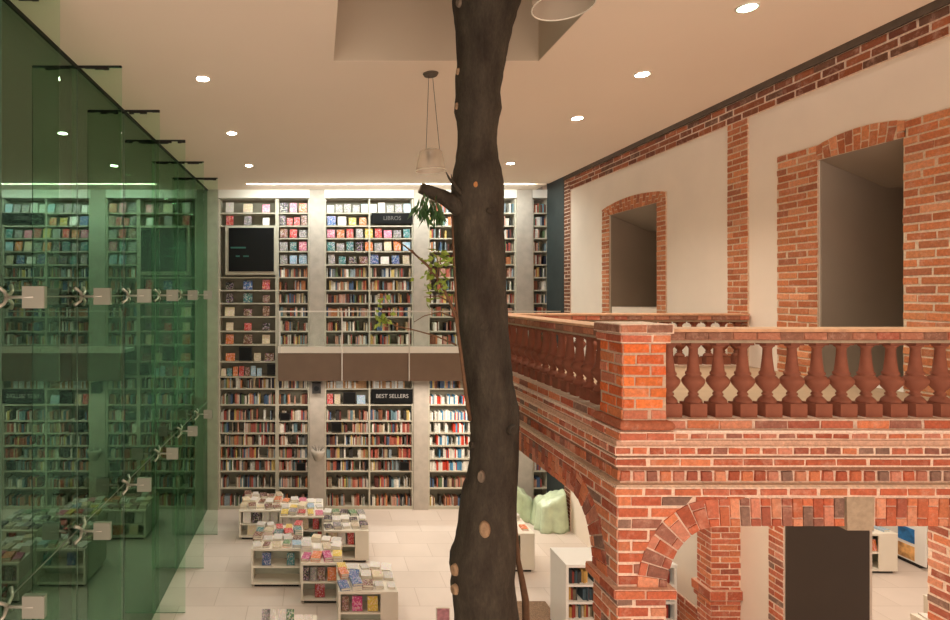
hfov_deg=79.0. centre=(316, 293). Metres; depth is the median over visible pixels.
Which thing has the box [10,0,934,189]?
ceiling
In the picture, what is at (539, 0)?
pendant lamp
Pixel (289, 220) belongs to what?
book
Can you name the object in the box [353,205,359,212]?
book
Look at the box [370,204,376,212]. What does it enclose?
book
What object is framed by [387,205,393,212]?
book
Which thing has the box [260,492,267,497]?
book
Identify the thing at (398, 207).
book
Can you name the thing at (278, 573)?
display table
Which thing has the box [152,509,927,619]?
floor
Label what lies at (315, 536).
book
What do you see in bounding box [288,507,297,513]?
book
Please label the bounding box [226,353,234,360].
book
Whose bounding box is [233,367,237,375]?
book
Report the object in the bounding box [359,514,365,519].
book
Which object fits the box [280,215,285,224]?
book
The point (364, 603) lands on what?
shelf
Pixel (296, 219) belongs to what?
book
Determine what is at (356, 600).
book
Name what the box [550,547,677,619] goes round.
bookcase
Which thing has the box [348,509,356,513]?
book
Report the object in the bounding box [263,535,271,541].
book
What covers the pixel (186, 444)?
glass panel
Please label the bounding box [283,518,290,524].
book
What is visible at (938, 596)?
trim
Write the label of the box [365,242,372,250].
book
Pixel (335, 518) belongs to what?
book
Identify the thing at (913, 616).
display table
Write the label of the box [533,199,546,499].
bookcase
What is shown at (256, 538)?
book
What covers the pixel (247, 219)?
book
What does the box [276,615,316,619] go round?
display table
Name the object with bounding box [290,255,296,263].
book
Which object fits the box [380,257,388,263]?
book
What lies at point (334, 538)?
book
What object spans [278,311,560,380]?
walkway
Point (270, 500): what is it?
book
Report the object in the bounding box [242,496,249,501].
book
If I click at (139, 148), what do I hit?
glass panel
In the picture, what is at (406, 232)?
book
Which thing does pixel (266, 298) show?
book
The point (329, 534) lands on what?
book
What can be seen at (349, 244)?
book
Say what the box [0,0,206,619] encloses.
window frame
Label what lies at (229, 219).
book
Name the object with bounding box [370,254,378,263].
book
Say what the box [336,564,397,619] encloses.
display table
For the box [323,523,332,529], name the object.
book
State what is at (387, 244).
book
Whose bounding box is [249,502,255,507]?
book
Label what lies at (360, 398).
book
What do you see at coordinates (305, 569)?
book
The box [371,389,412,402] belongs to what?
sign
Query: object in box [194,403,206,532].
glass panel
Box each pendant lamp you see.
[415,70,445,174]
[531,0,596,20]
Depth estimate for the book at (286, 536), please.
9.70 m
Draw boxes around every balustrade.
[508,313,749,364]
[508,314,600,404]
[666,327,949,416]
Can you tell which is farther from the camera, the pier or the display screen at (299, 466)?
the display screen at (299, 466)
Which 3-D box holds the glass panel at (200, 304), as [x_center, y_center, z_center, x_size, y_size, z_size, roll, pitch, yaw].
[-2.536,1.265,12.050,0.012,2.458,1.288,0,0,0]
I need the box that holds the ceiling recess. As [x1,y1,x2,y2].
[334,0,594,60]
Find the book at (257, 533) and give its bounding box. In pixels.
[253,531,263,536]
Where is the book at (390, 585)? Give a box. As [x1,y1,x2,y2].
[387,581,394,589]
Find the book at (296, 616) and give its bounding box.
[294,614,302,619]
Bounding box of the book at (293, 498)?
[291,496,297,501]
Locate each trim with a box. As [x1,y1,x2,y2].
[3,0,207,190]
[207,190,218,509]
[218,190,546,199]
[309,190,324,509]
[413,190,427,509]
[513,190,532,499]
[547,177,563,492]
[563,0,949,179]
[564,178,570,530]
[570,4,949,189]
[602,191,666,322]
[612,307,656,312]
[677,591,696,619]
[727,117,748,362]
[768,526,949,619]
[777,107,949,398]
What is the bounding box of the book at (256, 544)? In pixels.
[252,541,261,548]
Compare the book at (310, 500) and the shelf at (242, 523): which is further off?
the book at (310, 500)
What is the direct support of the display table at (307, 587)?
on the floor
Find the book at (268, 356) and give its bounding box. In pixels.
[265,353,273,360]
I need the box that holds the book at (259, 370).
[257,368,261,375]
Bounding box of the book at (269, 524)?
[266,521,274,526]
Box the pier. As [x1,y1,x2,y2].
[592,322,675,441]
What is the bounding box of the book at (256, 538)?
[253,534,263,539]
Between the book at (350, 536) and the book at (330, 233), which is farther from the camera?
the book at (330, 233)
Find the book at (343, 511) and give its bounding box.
[340,509,347,513]
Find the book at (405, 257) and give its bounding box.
[403,255,409,263]
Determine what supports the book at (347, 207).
on the bookcase at (371, 489)
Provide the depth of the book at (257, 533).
9.67 m
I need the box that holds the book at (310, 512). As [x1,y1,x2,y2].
[307,509,313,515]
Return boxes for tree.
[418,0,520,619]
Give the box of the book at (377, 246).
[374,243,381,250]
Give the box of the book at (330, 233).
[327,230,334,237]
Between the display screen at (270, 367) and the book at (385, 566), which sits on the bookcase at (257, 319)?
the display screen at (270, 367)
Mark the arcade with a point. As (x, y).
(640, 502)
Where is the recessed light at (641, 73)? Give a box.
[633,70,651,77]
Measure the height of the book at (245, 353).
0.312 m
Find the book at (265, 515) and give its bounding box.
[262,512,269,521]
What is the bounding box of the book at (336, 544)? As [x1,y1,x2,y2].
[331,541,341,548]
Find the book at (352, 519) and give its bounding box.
[349,517,357,521]
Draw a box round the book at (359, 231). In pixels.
[356,228,362,237]
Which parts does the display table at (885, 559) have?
panel, panel, panel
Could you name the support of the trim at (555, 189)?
attached to the wall at (915, 83)
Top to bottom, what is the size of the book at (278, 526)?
0.035 m
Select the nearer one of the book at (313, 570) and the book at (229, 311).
the book at (313, 570)
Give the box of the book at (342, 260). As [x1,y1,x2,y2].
[339,257,345,263]
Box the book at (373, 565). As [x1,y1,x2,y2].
[370,561,379,568]
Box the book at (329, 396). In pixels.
[327,394,332,403]
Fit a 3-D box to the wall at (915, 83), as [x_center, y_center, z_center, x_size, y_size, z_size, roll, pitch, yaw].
[5.850,0.900,5.500,1.000,8.200,17.000,0,0,0]
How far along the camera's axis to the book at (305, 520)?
10.90 m
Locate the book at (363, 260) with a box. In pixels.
[359,257,367,263]
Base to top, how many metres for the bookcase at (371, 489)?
7.187 m
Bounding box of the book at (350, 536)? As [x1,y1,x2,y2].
[347,533,353,543]
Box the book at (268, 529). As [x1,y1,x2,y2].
[264,527,273,532]
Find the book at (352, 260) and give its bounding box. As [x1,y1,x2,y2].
[349,257,356,263]
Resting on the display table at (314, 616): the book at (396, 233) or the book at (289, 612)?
the book at (289, 612)
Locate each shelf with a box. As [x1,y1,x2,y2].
[241,518,278,524]
[241,530,252,537]
[253,558,299,567]
[253,574,299,584]
[303,524,321,531]
[303,573,335,583]
[303,589,335,600]
[341,601,380,613]
[341,619,379,619]
[342,538,354,546]
[342,551,354,559]
[872,561,878,570]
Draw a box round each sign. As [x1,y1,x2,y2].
[371,213,412,223]
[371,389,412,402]
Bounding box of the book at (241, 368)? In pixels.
[239,366,243,375]
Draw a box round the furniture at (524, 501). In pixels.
[517,486,532,522]
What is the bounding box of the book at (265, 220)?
[263,218,269,224]
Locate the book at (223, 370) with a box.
[221,368,225,375]
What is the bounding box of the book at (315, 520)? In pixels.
[313,518,318,528]
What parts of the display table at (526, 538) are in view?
panel, panel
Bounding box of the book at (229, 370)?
[227,368,231,375]
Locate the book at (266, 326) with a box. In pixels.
[262,323,269,330]
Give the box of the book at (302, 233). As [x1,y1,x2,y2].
[299,230,305,237]
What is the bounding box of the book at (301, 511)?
[298,509,305,514]
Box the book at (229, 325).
[226,322,232,330]
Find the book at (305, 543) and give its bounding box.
[302,540,310,547]
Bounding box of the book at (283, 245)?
[280,242,287,250]
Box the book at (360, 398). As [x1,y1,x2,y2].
[357,395,364,403]
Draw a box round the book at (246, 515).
[243,512,250,522]
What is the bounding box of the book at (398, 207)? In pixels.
[395,204,401,212]
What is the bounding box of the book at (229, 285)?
[226,282,233,289]
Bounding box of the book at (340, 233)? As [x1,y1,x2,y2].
[337,230,343,237]
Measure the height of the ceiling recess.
1.996 m
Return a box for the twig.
[374,295,456,345]
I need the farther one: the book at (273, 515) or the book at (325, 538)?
the book at (273, 515)
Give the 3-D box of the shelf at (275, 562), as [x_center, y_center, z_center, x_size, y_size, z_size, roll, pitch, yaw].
[-0.690,4.657,9.502,0.790,0.025,0.295,0,0,0]
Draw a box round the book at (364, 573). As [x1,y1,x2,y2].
[360,570,370,577]
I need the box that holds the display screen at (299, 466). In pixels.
[296,463,305,470]
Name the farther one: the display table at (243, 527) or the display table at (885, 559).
the display table at (243, 527)
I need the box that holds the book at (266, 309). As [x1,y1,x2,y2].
[263,306,269,315]
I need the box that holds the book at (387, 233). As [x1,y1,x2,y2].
[384,230,391,237]
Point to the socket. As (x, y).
(430, 152)
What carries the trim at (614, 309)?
attached to the wall at (915, 83)
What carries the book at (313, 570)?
on the display table at (307, 587)
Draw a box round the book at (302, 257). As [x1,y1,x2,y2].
[299,254,306,263]
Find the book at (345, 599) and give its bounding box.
[342,596,348,610]
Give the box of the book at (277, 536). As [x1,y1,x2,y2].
[273,533,282,540]
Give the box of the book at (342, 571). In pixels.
[337,567,348,576]
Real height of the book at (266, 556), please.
0.202 m
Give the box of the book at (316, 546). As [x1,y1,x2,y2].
[313,543,320,550]
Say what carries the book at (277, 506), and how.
on the display table at (243, 527)
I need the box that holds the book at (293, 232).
[290,229,296,237]
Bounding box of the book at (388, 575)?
[383,571,392,579]
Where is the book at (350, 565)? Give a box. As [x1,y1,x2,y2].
[348,563,357,569]
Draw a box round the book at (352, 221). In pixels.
[349,218,355,224]
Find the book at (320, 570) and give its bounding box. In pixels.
[317,567,324,580]
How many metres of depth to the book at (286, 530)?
9.92 m
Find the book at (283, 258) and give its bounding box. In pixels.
[280,255,286,263]
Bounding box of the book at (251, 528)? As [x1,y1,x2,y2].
[247,525,255,534]
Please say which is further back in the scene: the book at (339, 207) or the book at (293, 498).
the book at (339, 207)
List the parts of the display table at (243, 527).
panel, panel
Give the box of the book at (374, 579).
[371,571,382,580]
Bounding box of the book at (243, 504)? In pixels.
[240,502,247,506]
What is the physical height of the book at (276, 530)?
0.044 m
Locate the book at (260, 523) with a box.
[256,521,265,526]
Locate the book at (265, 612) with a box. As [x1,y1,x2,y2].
[262,609,269,619]
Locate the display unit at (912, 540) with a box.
[881,526,927,568]
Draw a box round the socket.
[425,148,435,163]
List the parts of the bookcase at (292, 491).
panel, shelf, shelf, shelf, shelf, shelf, shelf, shelf, shelf, shelf, shelf, shelf, shelf, shelf, shelf, shelf, shelf, shelf, panel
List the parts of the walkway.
rail post, fascia panel, rail post, edge trim, fascia panel, rail post, handrail, fascia panel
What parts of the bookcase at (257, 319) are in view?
panel, shelf, shelf, shelf, shelf, shelf, shelf, shelf, shelf, shelf, shelf, shelf, shelf, shelf, shelf, shelf, shelf, shelf, shelf, panel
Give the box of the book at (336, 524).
[333,521,341,527]
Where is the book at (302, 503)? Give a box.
[297,501,307,507]
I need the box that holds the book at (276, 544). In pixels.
[272,541,281,548]
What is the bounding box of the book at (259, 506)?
[257,504,263,508]
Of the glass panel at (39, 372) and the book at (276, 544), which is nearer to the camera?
the glass panel at (39, 372)
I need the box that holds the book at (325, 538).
[321,536,330,541]
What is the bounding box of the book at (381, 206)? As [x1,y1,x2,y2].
[378,203,384,211]
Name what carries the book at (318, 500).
on the display table at (306, 532)
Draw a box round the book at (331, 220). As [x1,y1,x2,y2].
[327,216,335,224]
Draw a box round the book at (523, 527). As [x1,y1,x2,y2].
[519,524,528,530]
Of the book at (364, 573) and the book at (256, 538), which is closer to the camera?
the book at (364, 573)
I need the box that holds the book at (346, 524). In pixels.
[342,522,349,527]
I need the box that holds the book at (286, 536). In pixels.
[283,533,292,539]
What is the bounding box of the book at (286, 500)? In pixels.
[282,498,290,502]
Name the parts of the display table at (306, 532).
panel, panel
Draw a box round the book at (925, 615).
[918,612,927,619]
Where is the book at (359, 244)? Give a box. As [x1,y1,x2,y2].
[356,241,362,250]
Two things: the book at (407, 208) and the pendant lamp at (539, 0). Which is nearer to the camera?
the pendant lamp at (539, 0)
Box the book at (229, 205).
[226,202,233,211]
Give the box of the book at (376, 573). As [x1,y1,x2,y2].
[371,569,382,577]
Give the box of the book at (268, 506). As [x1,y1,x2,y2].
[264,503,272,509]
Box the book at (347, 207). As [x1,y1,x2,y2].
[344,204,350,212]
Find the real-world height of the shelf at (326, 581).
0.025 m
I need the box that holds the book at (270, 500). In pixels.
[266,498,273,503]
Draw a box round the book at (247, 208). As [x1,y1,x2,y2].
[243,204,252,212]
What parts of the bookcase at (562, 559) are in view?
panel, shelf, shelf, shelf, panel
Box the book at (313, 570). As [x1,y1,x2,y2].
[310,567,316,580]
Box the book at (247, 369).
[245,367,249,375]
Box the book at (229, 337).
[226,334,233,343]
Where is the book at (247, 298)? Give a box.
[243,293,252,302]
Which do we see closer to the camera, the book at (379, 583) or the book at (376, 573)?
the book at (379, 583)
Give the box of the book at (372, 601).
[367,596,377,610]
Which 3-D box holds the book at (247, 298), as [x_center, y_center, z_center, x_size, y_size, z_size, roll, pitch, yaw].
[-1.603,0.104,12.768,0.205,0.219,0.070,0,0,0]
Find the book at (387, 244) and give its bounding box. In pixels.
[384,241,391,250]
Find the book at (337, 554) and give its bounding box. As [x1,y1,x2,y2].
[333,550,341,558]
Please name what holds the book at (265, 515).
on the display table at (243, 527)
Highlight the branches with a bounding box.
[394,215,471,420]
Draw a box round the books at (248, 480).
[221,203,545,505]
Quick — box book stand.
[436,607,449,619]
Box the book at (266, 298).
[263,295,269,302]
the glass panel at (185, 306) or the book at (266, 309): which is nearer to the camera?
the glass panel at (185, 306)
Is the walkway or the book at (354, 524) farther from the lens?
the walkway
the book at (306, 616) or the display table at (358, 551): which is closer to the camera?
the book at (306, 616)
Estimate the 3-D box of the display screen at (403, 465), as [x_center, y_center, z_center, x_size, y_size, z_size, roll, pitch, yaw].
[2.025,3.993,12.736,0.208,0.185,0.045,0,0,0]
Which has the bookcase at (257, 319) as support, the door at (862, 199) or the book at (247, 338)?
the book at (247, 338)
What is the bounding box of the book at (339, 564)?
[337,562,346,568]
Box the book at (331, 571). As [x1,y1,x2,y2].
[327,567,335,580]
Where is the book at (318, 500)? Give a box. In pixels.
[316,498,321,502]
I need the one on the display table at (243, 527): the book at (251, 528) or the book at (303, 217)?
the book at (251, 528)
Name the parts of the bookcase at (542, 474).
panel, panel, shelf, shelf, panel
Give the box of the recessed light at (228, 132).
[226,131,237,134]
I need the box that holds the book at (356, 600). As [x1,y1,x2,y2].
[352,596,361,610]
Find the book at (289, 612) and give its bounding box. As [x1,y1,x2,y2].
[286,609,293,619]
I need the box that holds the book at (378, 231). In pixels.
[375,228,381,237]
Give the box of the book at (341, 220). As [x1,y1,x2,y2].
[338,217,345,224]
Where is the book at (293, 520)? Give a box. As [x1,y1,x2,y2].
[291,518,298,524]
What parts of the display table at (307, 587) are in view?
panel, panel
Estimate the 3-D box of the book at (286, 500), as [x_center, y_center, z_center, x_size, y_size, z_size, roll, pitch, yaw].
[-0.647,4.381,11.642,0.145,0.035,0.196,0,0,13]
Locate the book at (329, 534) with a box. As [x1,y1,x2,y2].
[328,533,336,536]
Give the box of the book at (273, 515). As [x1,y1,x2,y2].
[270,512,277,522]
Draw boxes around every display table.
[239,494,282,538]
[251,525,302,585]
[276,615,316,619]
[280,499,323,536]
[301,537,342,602]
[323,511,368,561]
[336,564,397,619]
[515,518,534,571]
[872,529,897,572]
[910,613,925,619]
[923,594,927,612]
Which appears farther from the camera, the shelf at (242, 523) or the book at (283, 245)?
the book at (283, 245)
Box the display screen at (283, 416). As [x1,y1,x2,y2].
[280,413,289,419]
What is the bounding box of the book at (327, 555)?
[322,550,331,559]
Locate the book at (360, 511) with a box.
[356,509,365,514]
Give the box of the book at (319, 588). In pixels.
[315,584,324,596]
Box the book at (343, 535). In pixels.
[338,533,345,543]
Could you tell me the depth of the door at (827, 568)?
6.27 m
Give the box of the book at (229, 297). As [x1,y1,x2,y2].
[226,294,232,302]
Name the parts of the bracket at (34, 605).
clamp plate, clamp plate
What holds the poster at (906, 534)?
attached to the display unit at (912, 540)
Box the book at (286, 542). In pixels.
[283,539,290,545]
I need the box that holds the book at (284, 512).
[281,509,287,515]
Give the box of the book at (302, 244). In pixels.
[299,241,306,250]
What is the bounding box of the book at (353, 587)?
[349,579,361,588]
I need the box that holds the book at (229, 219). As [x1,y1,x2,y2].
[226,216,233,224]
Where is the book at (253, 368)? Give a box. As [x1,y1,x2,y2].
[251,366,255,375]
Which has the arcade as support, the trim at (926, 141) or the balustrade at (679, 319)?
the balustrade at (679, 319)
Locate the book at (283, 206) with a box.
[280,203,287,211]
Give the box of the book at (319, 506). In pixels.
[315,504,322,508]
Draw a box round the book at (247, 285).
[243,281,252,289]
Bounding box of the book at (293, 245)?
[290,242,296,250]
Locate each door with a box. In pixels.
[610,203,656,312]
[785,526,869,619]
[819,138,903,376]
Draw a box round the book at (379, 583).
[374,580,383,586]
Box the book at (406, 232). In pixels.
[403,229,409,237]
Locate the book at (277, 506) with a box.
[273,504,280,508]
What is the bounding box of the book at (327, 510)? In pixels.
[323,508,331,513]
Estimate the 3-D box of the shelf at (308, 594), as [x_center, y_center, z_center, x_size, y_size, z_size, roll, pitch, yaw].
[0.080,4.933,9.002,0.610,0.035,0.295,0,0,0]
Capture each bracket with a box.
[0,0,46,619]
[73,65,121,544]
[121,110,159,494]
[154,140,184,612]
[177,161,203,437]
[194,178,217,419]
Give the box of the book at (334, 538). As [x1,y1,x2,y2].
[330,536,341,543]
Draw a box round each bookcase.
[219,199,276,509]
[277,199,308,498]
[325,199,412,509]
[428,199,515,509]
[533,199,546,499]
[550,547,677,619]
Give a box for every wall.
[222,187,541,200]
[542,36,949,619]
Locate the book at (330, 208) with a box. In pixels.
[327,205,333,212]
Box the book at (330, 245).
[327,242,334,250]
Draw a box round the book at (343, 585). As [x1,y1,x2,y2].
[337,579,349,590]
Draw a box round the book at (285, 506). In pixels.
[282,504,288,508]
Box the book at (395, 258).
[392,255,398,263]
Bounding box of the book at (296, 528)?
[293,526,301,531]
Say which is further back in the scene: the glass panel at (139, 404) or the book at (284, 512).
the book at (284, 512)
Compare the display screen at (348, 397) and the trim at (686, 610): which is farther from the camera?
the display screen at (348, 397)
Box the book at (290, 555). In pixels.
[287,552,294,564]
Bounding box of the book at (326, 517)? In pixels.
[324,515,331,520]
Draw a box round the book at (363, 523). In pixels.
[359,520,367,526]
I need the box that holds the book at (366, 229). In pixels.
[365,228,372,237]
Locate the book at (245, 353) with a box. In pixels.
[239,347,251,360]
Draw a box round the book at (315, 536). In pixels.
[311,534,321,539]
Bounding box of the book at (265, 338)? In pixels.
[262,335,269,343]
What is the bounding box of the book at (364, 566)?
[359,563,368,569]
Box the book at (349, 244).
[346,241,353,250]
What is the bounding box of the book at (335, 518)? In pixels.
[332,516,339,521]
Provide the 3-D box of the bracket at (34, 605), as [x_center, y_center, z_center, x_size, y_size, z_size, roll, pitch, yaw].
[-2.630,1.295,4.400,1.140,7.390,0.248,0,0,0]
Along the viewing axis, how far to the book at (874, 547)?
9.84 m
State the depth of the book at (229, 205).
12.76 m
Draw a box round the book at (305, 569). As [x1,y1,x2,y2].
[303,567,308,580]
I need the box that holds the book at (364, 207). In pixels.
[361,204,367,212]
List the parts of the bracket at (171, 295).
pane, clamp plate, clamp plate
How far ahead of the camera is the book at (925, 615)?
7.50 m
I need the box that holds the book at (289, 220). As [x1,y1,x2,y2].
[287,218,292,224]
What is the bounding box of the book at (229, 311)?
[225,307,234,315]
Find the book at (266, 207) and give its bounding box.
[262,204,269,212]
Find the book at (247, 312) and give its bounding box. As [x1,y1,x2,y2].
[244,309,251,315]
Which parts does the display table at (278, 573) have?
panel, panel, panel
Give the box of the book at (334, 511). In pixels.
[332,509,339,513]
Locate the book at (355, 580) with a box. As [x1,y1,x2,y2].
[349,575,362,585]
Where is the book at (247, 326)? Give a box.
[244,323,251,330]
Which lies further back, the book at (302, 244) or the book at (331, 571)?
the book at (302, 244)
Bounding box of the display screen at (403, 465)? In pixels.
[400,462,408,469]
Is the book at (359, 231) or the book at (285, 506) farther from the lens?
the book at (359, 231)
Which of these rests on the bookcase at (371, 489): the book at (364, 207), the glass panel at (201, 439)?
the book at (364, 207)
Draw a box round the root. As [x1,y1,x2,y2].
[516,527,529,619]
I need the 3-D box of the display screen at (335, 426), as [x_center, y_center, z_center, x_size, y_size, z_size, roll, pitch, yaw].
[0.451,3.096,12.736,0.231,0.220,0.045,0,0,0]
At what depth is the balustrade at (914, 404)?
3.95 m
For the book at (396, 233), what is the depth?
12.76 m
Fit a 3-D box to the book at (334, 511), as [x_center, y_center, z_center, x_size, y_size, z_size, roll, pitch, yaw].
[0.375,4.353,10.992,0.149,0.041,0.159,0,0,-4]
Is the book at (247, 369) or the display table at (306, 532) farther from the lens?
the book at (247, 369)
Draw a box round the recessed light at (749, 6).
[735,1,759,12]
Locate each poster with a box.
[898,526,914,543]
[898,541,914,560]
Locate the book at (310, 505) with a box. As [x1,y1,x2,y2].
[307,503,313,508]
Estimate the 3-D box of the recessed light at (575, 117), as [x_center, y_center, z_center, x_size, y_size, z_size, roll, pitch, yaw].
[3.550,-2.392,7.500,0.170,0.015,0.170,0,0,0]
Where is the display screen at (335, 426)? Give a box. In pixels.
[331,422,341,431]
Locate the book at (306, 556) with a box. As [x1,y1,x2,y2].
[301,552,311,560]
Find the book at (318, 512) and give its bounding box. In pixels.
[315,510,322,515]
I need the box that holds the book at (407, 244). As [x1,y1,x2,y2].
[403,242,410,250]
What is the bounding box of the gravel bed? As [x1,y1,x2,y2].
[517,601,550,619]
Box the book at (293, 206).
[290,203,296,211]
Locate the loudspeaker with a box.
[312,382,320,393]
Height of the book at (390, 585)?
0.036 m
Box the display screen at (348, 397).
[343,392,355,403]
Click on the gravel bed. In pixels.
(539, 610)
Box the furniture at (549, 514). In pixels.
[530,489,569,533]
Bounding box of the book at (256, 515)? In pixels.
[253,512,260,522]
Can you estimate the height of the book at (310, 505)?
0.044 m
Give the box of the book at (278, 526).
[276,523,282,528]
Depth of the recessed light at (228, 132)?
8.18 m
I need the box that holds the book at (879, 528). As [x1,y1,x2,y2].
[874,526,889,531]
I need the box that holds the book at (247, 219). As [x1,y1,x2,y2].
[244,216,251,224]
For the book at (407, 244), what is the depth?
12.75 m
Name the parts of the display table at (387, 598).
panel, panel, panel, panel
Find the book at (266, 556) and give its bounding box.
[262,552,270,564]
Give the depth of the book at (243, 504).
11.27 m
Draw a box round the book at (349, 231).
[347,229,352,237]
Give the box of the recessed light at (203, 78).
[195,75,210,81]
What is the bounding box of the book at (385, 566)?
[381,562,391,570]
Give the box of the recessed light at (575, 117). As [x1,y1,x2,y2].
[571,116,583,119]
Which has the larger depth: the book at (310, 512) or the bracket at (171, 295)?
the book at (310, 512)
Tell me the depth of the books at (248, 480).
12.79 m
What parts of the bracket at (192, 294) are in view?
clamp plate, clamp plate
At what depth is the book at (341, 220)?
12.75 m
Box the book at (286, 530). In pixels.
[284,528,293,533]
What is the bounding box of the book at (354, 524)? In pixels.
[351,522,358,527]
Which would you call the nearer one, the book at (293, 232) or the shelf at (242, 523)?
the shelf at (242, 523)
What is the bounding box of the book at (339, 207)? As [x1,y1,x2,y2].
[336,204,342,212]
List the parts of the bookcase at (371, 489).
panel, shelf, shelf, shelf, shelf, shelf, shelf, shelf, shelf, shelf, shelf, shelf, shelf, shelf, shelf, shelf, shelf, shelf, shelf, shelf, shelf, panel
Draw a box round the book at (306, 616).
[304,614,312,619]
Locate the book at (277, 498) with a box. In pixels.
[274,496,281,501]
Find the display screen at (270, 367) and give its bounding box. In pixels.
[267,364,274,374]
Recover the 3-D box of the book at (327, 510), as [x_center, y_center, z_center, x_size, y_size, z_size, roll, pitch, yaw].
[0.216,4.348,10.992,0.149,0.028,0.214,0,0,11]
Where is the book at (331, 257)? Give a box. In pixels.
[328,254,334,263]
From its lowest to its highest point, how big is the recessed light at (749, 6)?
0.015 m
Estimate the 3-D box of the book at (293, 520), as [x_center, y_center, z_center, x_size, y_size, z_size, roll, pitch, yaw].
[-0.429,4.569,10.910,0.160,0.202,0.064,0,0,0]
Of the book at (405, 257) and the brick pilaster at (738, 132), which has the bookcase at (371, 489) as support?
the book at (405, 257)
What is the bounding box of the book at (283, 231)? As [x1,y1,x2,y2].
[280,228,286,237]
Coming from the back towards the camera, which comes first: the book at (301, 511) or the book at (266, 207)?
the book at (266, 207)
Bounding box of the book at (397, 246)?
[394,241,400,250]
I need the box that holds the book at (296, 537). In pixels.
[293,535,302,539]
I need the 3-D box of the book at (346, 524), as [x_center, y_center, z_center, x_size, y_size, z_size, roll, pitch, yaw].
[0.543,4.359,10.358,0.126,0.020,0.171,0,0,-10]
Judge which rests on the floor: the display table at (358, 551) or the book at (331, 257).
the display table at (358, 551)
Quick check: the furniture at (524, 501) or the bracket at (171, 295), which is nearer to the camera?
the bracket at (171, 295)
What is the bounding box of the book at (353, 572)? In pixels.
[348,569,359,578]
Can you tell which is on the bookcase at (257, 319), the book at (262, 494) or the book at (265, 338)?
the book at (265, 338)
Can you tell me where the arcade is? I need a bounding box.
[512,364,949,619]
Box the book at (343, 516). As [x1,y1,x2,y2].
[341,514,348,519]
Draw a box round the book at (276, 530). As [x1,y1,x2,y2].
[273,529,283,534]
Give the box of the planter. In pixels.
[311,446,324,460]
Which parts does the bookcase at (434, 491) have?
panel, shelf, shelf, shelf, shelf, shelf, shelf, shelf, shelf, shelf, shelf, shelf, shelf, shelf, shelf, shelf, shelf, shelf, shelf, panel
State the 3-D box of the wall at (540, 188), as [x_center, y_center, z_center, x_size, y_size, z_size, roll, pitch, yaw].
[4.500,0.800,13.200,23.000,8.400,0.300,0,0,0]
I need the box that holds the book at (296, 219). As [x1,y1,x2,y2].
[294,217,299,224]
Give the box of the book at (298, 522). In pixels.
[294,520,302,525]
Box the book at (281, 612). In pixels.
[278,609,285,619]
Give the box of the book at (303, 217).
[301,215,306,224]
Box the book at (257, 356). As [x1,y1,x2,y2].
[254,353,260,360]
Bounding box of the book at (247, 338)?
[243,335,251,343]
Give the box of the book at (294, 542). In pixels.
[292,540,301,545]
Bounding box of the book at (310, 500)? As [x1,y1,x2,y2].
[307,498,314,502]
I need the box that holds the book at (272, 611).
[270,609,275,619]
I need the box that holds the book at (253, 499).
[250,497,258,501]
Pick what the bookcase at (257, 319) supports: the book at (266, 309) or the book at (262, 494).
the book at (266, 309)
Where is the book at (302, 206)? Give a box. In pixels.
[299,203,306,212]
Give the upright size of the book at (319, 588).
0.202 m
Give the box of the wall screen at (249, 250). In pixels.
[225,226,275,274]
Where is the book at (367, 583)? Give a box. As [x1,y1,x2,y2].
[362,579,372,587]
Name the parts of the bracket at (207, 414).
clamp plate, clamp plate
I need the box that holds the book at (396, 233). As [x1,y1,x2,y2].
[393,230,400,237]
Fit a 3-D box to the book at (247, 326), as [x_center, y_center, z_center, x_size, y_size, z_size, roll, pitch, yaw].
[-1.603,0.773,12.768,0.164,0.178,0.061,0,0,0]
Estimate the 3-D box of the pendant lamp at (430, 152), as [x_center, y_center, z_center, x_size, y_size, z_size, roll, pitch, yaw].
[1.240,-1.866,6.000,0.338,1.067,0.338,0,0,0]
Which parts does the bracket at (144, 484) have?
clamp plate, clamp plate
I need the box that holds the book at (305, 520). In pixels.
[300,518,308,528]
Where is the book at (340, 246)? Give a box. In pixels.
[337,243,343,250]
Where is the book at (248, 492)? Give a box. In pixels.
[244,490,250,495]
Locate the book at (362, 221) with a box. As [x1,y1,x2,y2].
[359,218,365,224]
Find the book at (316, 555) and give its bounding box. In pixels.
[311,551,321,560]
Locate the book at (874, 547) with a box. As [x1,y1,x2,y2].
[872,539,876,550]
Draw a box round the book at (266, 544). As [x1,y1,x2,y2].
[263,541,270,547]
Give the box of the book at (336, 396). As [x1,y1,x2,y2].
[334,394,339,403]
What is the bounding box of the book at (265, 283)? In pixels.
[262,280,269,289]
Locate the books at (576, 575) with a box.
[569,568,669,617]
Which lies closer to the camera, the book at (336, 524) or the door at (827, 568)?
the door at (827, 568)
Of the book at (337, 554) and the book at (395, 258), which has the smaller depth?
the book at (337, 554)
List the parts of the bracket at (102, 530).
clamp plate, clamp plate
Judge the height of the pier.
0.811 m
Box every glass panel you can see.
[2,0,76,295]
[2,297,76,601]
[2,532,76,619]
[78,71,123,295]
[78,296,123,525]
[78,485,123,619]
[124,114,154,294]
[124,296,154,479]
[124,456,154,619]
[156,144,176,294]
[156,296,177,449]
[156,432,177,609]
[177,164,193,294]
[178,295,193,427]
[178,416,194,566]
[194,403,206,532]
[195,180,206,293]
[195,296,206,412]
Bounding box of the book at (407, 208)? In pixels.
[403,204,410,212]
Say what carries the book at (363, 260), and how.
on the bookcase at (371, 489)
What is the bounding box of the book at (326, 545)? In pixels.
[322,542,331,550]
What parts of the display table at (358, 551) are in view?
panel, panel, panel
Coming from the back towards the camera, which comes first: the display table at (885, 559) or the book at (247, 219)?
the book at (247, 219)

